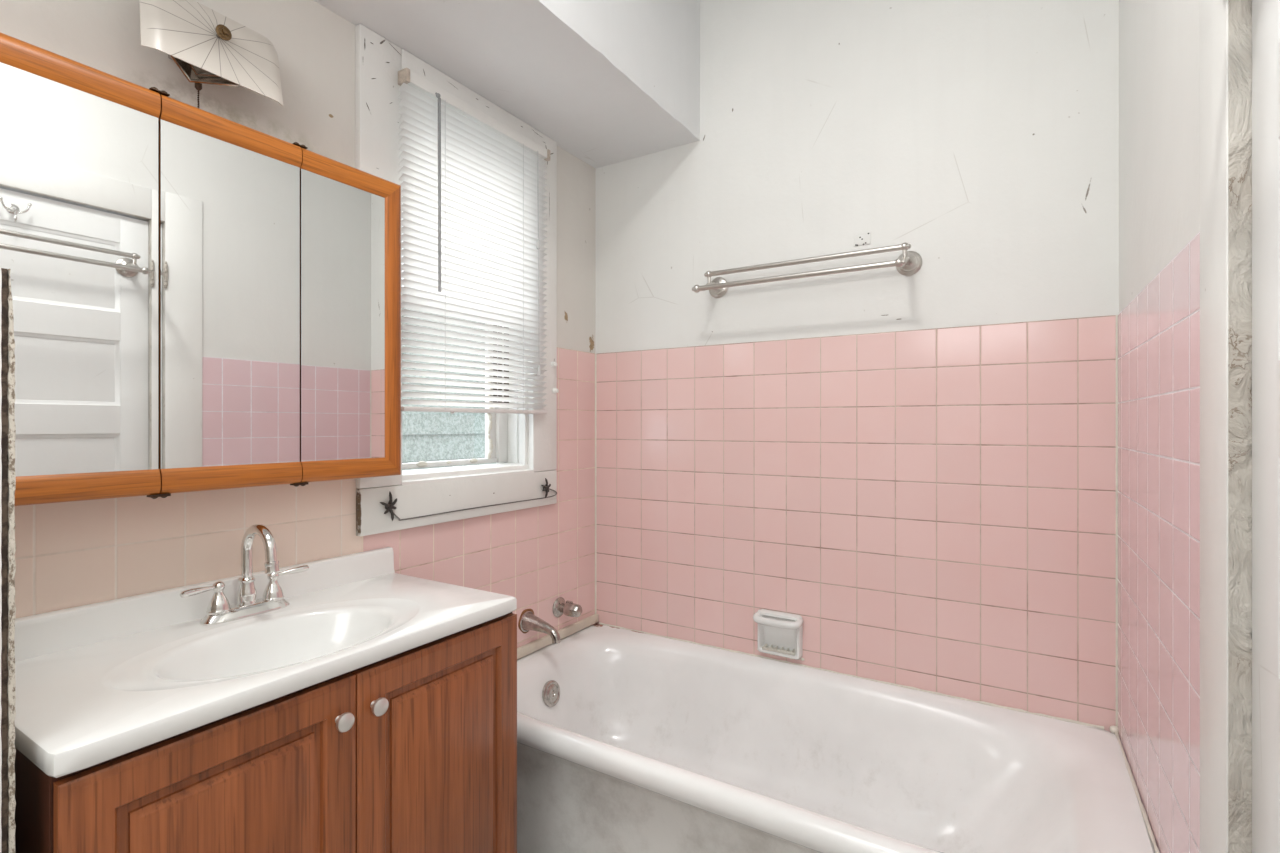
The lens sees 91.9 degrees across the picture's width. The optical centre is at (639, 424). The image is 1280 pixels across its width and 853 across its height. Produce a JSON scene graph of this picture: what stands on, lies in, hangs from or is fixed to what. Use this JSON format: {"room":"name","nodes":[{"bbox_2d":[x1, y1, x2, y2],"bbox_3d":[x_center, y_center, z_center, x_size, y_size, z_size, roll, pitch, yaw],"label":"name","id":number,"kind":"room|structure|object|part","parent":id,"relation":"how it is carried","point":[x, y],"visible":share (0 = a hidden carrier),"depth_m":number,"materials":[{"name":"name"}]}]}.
{"room":"bathroom","nodes":[
{"label":"bathroom","id":0,"kind":"room"},
{"bbox_2d":[0,0,595,658],"bbox_3d":[-0.938,-0.180,1.273,0.153,2.760,2.874,0,0,32],"label":"wall","id":1,"kind":"structure","parent":0,"point":[71,554],"depth_m":1.39,"materials":[{"name":"tile"}]},
{"bbox_2d":[0,32,400,505],"bbox_3d":[-0.817,-0.230,1.217,0.110,0.719,0.742,0,0,32],"label":"upper cabinet","id":2,"kind":"object","parent":1,"relation":"attached to","point":[203,300],"visible":1,"depth_m":1.12,"materials":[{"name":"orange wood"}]},
{"bbox_2d":[0,62,157,475],"bbox_3d":[-0.900,-0.230,1.002,0.005,0.618,0.201,0,0,32],"label":"mirror glass","id":3,"kind":"object","parent":2,"relation":"on","point":[79,158],"depth_m":1.00,"materials":[{"name":"silver metal"}]},
{"bbox_3d":[-0.913,-0.560,0.985,0.026,0.044,0.246,0,0,32],"label":"rail","id":4,"kind":"part","parent":2,"relation":"part of","materials":[{"name":"orange wood"}]},
{"bbox_3d":[-0.913,0.101,0.985,0.026,0.044,0.246,0,0,32],"label":"rail","id":5,"kind":"part","parent":2,"relation":"part of","materials":[{"name":"orange wood"}]},
{"bbox_3d":[-0.785,-0.230,1.198,0.005,0.665,0.243,0,0,33],"label":"cabinet door","id":6,"kind":"part","parent":2,"relation":"part of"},
{"bbox_2d":[159,119,299,468],"bbox_3d":[-0.780,-0.230,1.195,0.005,0.618,0.244,0,0,33],"label":"mirror glass","id":7,"kind":"object","parent":2,"relation":"on","point":[229,204],"depth_m":1.18,"materials":[{"name":"silver metal"}]},
{"bbox_3d":[-0.782,-0.560,1.196,0.026,0.044,0.246,0,0,33],"label":"rail","id":8,"kind":"part","parent":2,"relation":"part of","materials":[{"name":"orange wood"}]},
{"bbox_3d":[-0.782,0.101,1.196,0.026,0.044,0.246,0,0,33],"label":"rail","id":9,"kind":"part","parent":2,"relation":"part of","materials":[{"name":"orange wood"}]},
{"bbox_2d":[300,168,384,461],"bbox_3d":[-0.661,-0.230,1.387,0.005,0.618,0.201,0,0,32],"label":"mirror glass","id":10,"kind":"object","parent":2,"relation":"on","point":[342,217],"depth_m":1.38,"materials":[{"name":"silver metal"}]},
{"bbox_3d":[-0.651,0.101,1.407,0.026,0.044,0.246,0,0,32],"label":"rail","id":11,"kind":"part","parent":2,"relation":"part of","materials":[{"name":"orange wood"}]},
{"bbox_3d":[-0.651,-0.560,1.407,0.026,0.044,0.246,0,0,32],"label":"rail","id":12,"kind":"part","parent":2,"relation":"part of","materials":[{"name":"orange wood"}]},
{"bbox_2d":[14,547,394,661],"bbox_3d":[-0.837,0.347,1.261,0.025,0.066,0.768,0,0,32],"label":"backsplash","id":13,"kind":"structure","parent":1,"relation":"attached to","point":[37,635],"depth_m":1.15,"materials":[{"name":"ceramic"}]},
{"bbox_2d":[139,0,282,107],"bbox_3d":[-0.827,-0.685,1.193,0.124,0.223,0.242,0,0,32],"label":"wall sconce","id":14,"kind":"object","parent":1,"relation":"attached to","point":[207,46],"visible":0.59,"depth_m":1.17,"materials":[{"name":"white glass"}]},
{"bbox_3d":[-0.851,-0.617,1.193,0.012,0.086,0.012,0,0,32],"label":"pull chain","id":15,"kind":"part","parent":14,"relation":"part of","materials":[{"name":"brown metal"}]},
{"bbox_3d":[-0.783,-0.737,1.165,0.021,0.027,0.021,0,0,-13],"label":"brass knob","id":16,"kind":"part","parent":14,"relation":"part of","materials":[{"name":"gold metal"}]},
{"bbox_2d":[355,24,556,536],"bbox_3d":[-0.573,-0.352,1.881,0.212,1.252,0.748,0,0,32],"label":"window","id":17,"kind":"structure","parent":1,"relation":"in","point":[522,449],"depth_m":1.80,"materials":[{"name":"paint"}]},
{"bbox_2d":[380,492,396,520],"bbox_3d":[-0.635,0.208,1.567,0.018,0.077,0.051,0,0,32],"label":"hook","id":18,"kind":"object","parent":17,"relation":"attached to","point":[390,505],"visible":1,"depth_m":1.56,"materials":[{"name":"metal"}]},
{"bbox_2d":[393,489,556,520],"bbox_3d":[-0.461,0.232,1.857,0.007,0.035,0.665,0,0,32],"label":"wire","id":19,"kind":"object","parent":18,"relation":"attached to","point":[399,519],"visible":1,"depth_m":1.80,"materials":[{"name":"black metal"}]},
{"bbox_3d":[-0.599,-0.126,1.898,0.040,0.508,0.506,0,0,32],"label":"sash","id":20,"kind":"part","parent":17,"relation":"part of","materials":[{"name":"paint"}]},
{"bbox_3d":[-0.574,0.153,1.883,0.209,0.048,0.510,0,0,32],"label":"sill","id":21,"kind":"part","parent":17,"relation":"part of","materials":[{"name":"paint"}]},
{"bbox_2d":[398,68,549,414],"bbox_3d":[-0.457,-0.470,1.824,0.050,0.882,0.569,0,0,32],"label":"blind","id":22,"kind":"object","parent":17,"relation":"attached to","point":[472,185],"visible":0.91,"depth_m":1.77,"materials":[{"name":"paint"}]},
{"bbox_3d":[-0.463,-0.038,1.823,0.024,0.017,0.560,0,0,32],"label":"rail","id":23,"kind":"part","parent":22,"relation":"part of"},
{"bbox_3d":[-0.378,-0.463,1.959,0.027,0.845,0.001,0,0,32],"label":"ladder cord","id":24,"kind":"part","parent":22,"relation":"part of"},
{"bbox_3d":[-0.328,-0.520,2.006,0.012,0.729,0.016,0,0,32],"label":"pull cord","id":25,"kind":"part","parent":22,"relation":"part of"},
{"bbox_2d":[541,478,550,497],"bbox_3d":[-0.315,0.214,2.082,0.018,0.068,0.047,0,0,32],"label":"hook","id":26,"kind":"object","parent":17,"relation":"attached to","point":[546,486],"visible":1,"depth_m":2.08,"materials":[{"name":"metal"}]},
{"bbox_2d":[551,361,556,367],"bbox_3d":[-0.292,-0.205,2.121,0.016,0.022,0.022,0,0,32],"label":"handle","id":27,"kind":"object","parent":17,"relation":"attached to","point":[553,364],"visible":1,"depth_m":2.12,"materials":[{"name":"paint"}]},
{"bbox_2d":[552,388,558,393],"bbox_3d":[-0.289,-0.115,2.127,0.016,0.022,0.022,0,0,32],"label":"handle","id":28,"kind":"object","parent":17,"relation":"attached to","point":[554,390],"visible":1,"depth_m":2.12,"materials":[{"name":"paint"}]},
{"bbox_2d":[518,609,560,643],"bbox_3d":[-0.315,0.651,2.001,0.142,0.089,0.080,0,0,32],"label":"tub spout","id":29,"kind":"object","parent":1,"relation":"attached to","point":[528,621],"visible":1,"depth_m":2.00,"materials":[{"name":"silver metal"}]},
{"bbox_2d":[517,614,598,658],"bbox_3d":[-0.398,0.737,1.983,0.015,0.030,0.890,0,0,32],"label":"trim","id":30,"kind":"structure","parent":1,"relation":"attached to","point":[524,650],"depth_m":2.16,"materials":[{"name":"beige tile"}]},
{"bbox_2d":[552,597,581,617],"bbox_3d":[-0.246,0.643,2.154,0.094,0.070,0.070,0,0,32],"label":"tub valve","id":31,"kind":"object","parent":1,"relation":"attached to","point":[560,606],"visible":1,"depth_m":2.14,"materials":[{"name":"silver metal"}]},
{"bbox_3d":[-0.232,0.641,2.145,0.062,0.052,0.048,0,0,32],"label":"knob","id":32,"kind":"part","parent":31,"relation":"part of","materials":[{"name":"silver metal"}]},
{"bbox_2d":[595,354,596,613],"bbox_3d":[-0.169,0.240,2.365,0.007,1.020,0.007,0,0,32],"label":"trim","id":33,"kind":"structure","parent":1,"relation":"attached to","point":[595,354],"depth_m":2.36,"materials":[{"name":"pink tile"}]},
{"bbox_2d":[314,0,699,168],"bbox_3d":[-0.713,-1.268,1.075,0.445,0.583,2.774,0,0,32],"label":"soffit","id":34,"kind":"structure","parent":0,"point":[609,82],"depth_m":1.76,"materials":[{"name":"paint"}]},
{"bbox_2d":[595,0,1118,732],"bbox_3d":[0.596,-0.180,1.952,2.043,2.760,0.103,0,0,32],"label":"wall","id":35,"kind":"structure","parent":0,"point":[918,469],"depth_m":1.82,"materials":[{"name":"tile"}]},
{"bbox_2d":[753,609,804,660],"bbox_3d":[0.433,0.672,1.954,0.157,0.144,0.066,0,0,32],"label":"soap dish","id":36,"kind":"object","parent":35,"relation":"attached to","point":[779,633],"visible":1,"depth_m":1.96,"materials":[{"name":"white ceramic"}]},
{"bbox_2d":[762,643,795,655],"bbox_3d":[0.442,0.715,1.969,0.108,0.016,0.022,0,0,32],"label":"tray","id":37,"kind":"object","parent":36,"relation":"on","point":[779,649],"depth_m":1.97,"materials":[{"name":"ceramic"}]},
{"bbox_2d":[692,242,921,297],"bbox_3d":[0.474,-0.461,1.866,0.669,0.088,0.177,0,0,32],"label":"towel bar","id":38,"kind":"object","parent":35,"relation":"attached to","point":[908,263],"visible":1,"depth_m":1.80,"materials":[{"name":"silver metal"}]},
{"bbox_3d":[0.434,-0.429,1.801,0.598,0.016,0.016,0,0,32],"label":"rod","id":39,"kind":"part","parent":38,"relation":"part of","materials":[{"name":"silver metal"}]},
{"bbox_3d":[0.481,-0.493,1.877,0.598,0.016,0.016,0,0,32],"label":"rod","id":40,"kind":"part","parent":38,"relation":"part of","materials":[{"name":"silver metal"}]},
{"bbox_2d":[854,232,870,245],"bbox_3d":[0.664,-0.553,1.850,0.048,0.036,0.004,0,0,32],"label":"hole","id":41,"kind":"object","parent":35,"relation":"attached to","point":[860,239],"visible":1,"depth_m":1.85,"materials":[{"name":"paint"}]},
{"bbox_2d":[599,622,1159,852],"bbox_3d":[0.317,0.752,1.614,1.578,0.020,0.769,0,0,32],"label":"trim","id":42,"kind":"structure","parent":35,"relation":"attached to","point":[1114,729],"depth_m":1.65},
{"bbox_2d":[1118,0,1199,852],"bbox_3d":[0.507,-0.180,0.257,0.153,2.760,3.120,0,0,31],"label":"wall","id":43,"kind":"structure","parent":0,"point":[1159,314],"depth_m":1.08,"materials":[{"name":"tile"}]},
{"bbox_2d":[1116,315,1117,726],"bbox_3d":[1.178,0.240,1.529,0.006,1.020,0.006,0,0,32],"label":"trim","id":44,"kind":"structure","parent":43,"relation":"attached to","point":[1116,315],"depth_m":1.53,"materials":[{"name":"pink tile"}]},
{"bbox_2d":[1200,0,1227,852],"bbox_3d":[0.520,0.158,0.424,0.012,2.085,1.000,0,0,31],"label":"trim","id":45,"kind":"structure","parent":43,"relation":"attached to","point":[1213,13],"depth_m":0.79,"materials":[{"name":"paint"}]},
{"bbox_2d":[1228,0,1251,852],"bbox_3d":[0.581,0.211,0.382,0.154,1.977,0.771,0,0,31],"label":"trim","id":46,"kind":"structure","parent":43,"relation":"attached to","point":[1239,11],"depth_m":0.74,"materials":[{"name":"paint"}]},
{"bbox_2d":[1252,0,1279,852],"bbox_3d":[0.538,0.212,0.415,0.071,1.955,0.761,0,0,31],"label":"door","id":47,"kind":"structure","parent":43,"relation":"in","point":[1265,13],"depth_m":0.69,"materials":[{"name":"wood"}]},
{"bbox_3d":[-0.182,1.225,0.745,1.995,0.050,2.974,0,0,32],"label":"floor","id":48,"kind":"structure","parent":0,"visible":0},
{"bbox_2d":[0,268,15,852],"bbox_3d":[-0.908,0.511,0.785,0.411,1.377,0.076,0,0,32],"label":"board","id":49,"kind":"object","parent":48,"relation":"on","point":[7,342],"visible":1,"depth_m":0.70,"materials":[{"name":"paint"}]},
{"bbox_3d":[-0.912,0.511,0.780,0.409,1.377,0.065,0,0,32],"label":"board panel","id":50,"kind":"part","parent":49,"relation":"part of","materials":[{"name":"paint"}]},
{"bbox_2d":[14,612,516,852],"bbox_3d":[-0.647,0.804,1.153,0.462,0.791,0.772,0,0,32],"label":"vanity cabinet","id":51,"kind":"object","parent":48,"relation":"on","point":[414,750],"visible":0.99,"depth_m":1.01,"materials":[{"name":"brown wood"}]},
{"bbox_3d":[-0.582,0.758,0.884,0.018,0.674,0.378,0,0,32],"label":"door","id":52,"kind":"part","parent":51,"relation":"part of","materials":[{"name":"brown wood"}]},
{"bbox_2d":[14,547,516,777],"bbox_3d":[-0.658,0.412,1.150,0.446,0.196,0.768,0,0,32],"label":"countertop","id":53,"kind":"structure","parent":51,"relation":"on","point":[96,683],"depth_m":1.07,"materials":[{"name":"ceramic"}]},
{"bbox_2d":[180,524,308,625],"bbox_3d":[-0.775,0.287,1.230,0.188,0.182,0.155,0,0,-19],"label":"sink faucet","id":54,"kind":"object","parent":53,"relation":"on","point":[219,609],"visible":1,"depth_m":1.22,"materials":[{"name":"silver metal"}]},
{"bbox_3d":[-0.822,0.312,1.165,0.021,0.021,0.079,0,0,23],"label":"lever","id":55,"kind":"part","parent":54,"relation":"part of","materials":[{"name":"silver metal"}]},
{"bbox_3d":[-0.811,0.340,1.192,0.040,0.043,0.040,0,0,32],"label":"handle","id":56,"kind":"part","parent":54,"relation":"part of","materials":[{"name":"silver metal"}]},
{"bbox_3d":[-0.784,0.367,1.236,0.055,0.021,0.161,0,0,32],"label":"plate","id":57,"kind":"part","parent":54,"relation":"part of","materials":[{"name":"silver metal"}]},
{"bbox_3d":[-0.746,0.278,1.212,0.124,0.164,0.034,0,0,32],"label":"spout","id":58,"kind":"part","parent":54,"relation":"part of","materials":[{"name":"silver metal"}]},
{"bbox_3d":[-0.757,0.340,1.279,0.040,0.043,0.040,0,0,32],"label":"handle","id":59,"kind":"part","parent":54,"relation":"part of","materials":[{"name":"silver metal"}]},
{"bbox_3d":[-0.738,0.312,1.301,0.021,0.022,0.079,0,0,41],"label":"lever","id":60,"kind":"part","parent":54,"relation":"part of","materials":[{"name":"silver metal"}]},
{"bbox_3d":[-0.482,0.482,1.006,0.026,0.030,0.030,0,0,32],"label":"knob","id":61,"kind":"part","parent":51,"relation":"part of","materials":[{"name":"silver metal"}]},
{"bbox_3d":[-0.448,0.482,1.060,0.026,0.030,0.030,0,0,32],"label":"knob","id":62,"kind":"part","parent":51,"relation":"part of","materials":[{"name":"silver metal"}]},
{"bbox_3d":[-0.379,0.758,1.211,0.018,0.674,0.388,0,0,32],"label":"door","id":63,"kind":"part","parent":51,"relation":"part of","materials":[{"name":"brown wood"}]},
{"bbox_2d":[517,624,1154,852],"bbox_3d":[0.307,0.979,1.625,1.590,0.443,0.755,0,0,32],"label":"bathtub","id":64,"kind":"object","parent":48,"relation":"on","point":[628,741],"visible":0.95,"depth_m":1.62,"materials":[{"name":"ceramic"}]},
{"bbox_3d":[-0.289,0.867,1.998,0.037,0.079,0.080,0,0,32],"label":"overflow plate","id":65,"kind":"part","parent":64,"relation":"part of","materials":[{"name":"silver metal"}]},
{"label":"outside","id":66,"kind":"structure","parent":0,"visible":0},
{"bbox_2d":[402,308,493,469],"bbox_3d":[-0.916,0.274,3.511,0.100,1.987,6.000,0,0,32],"label":"window pane","id":67,"kind":"structure","parent":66,"point":[426,436],"depth_m":3.30,"materials":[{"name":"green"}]}
]}

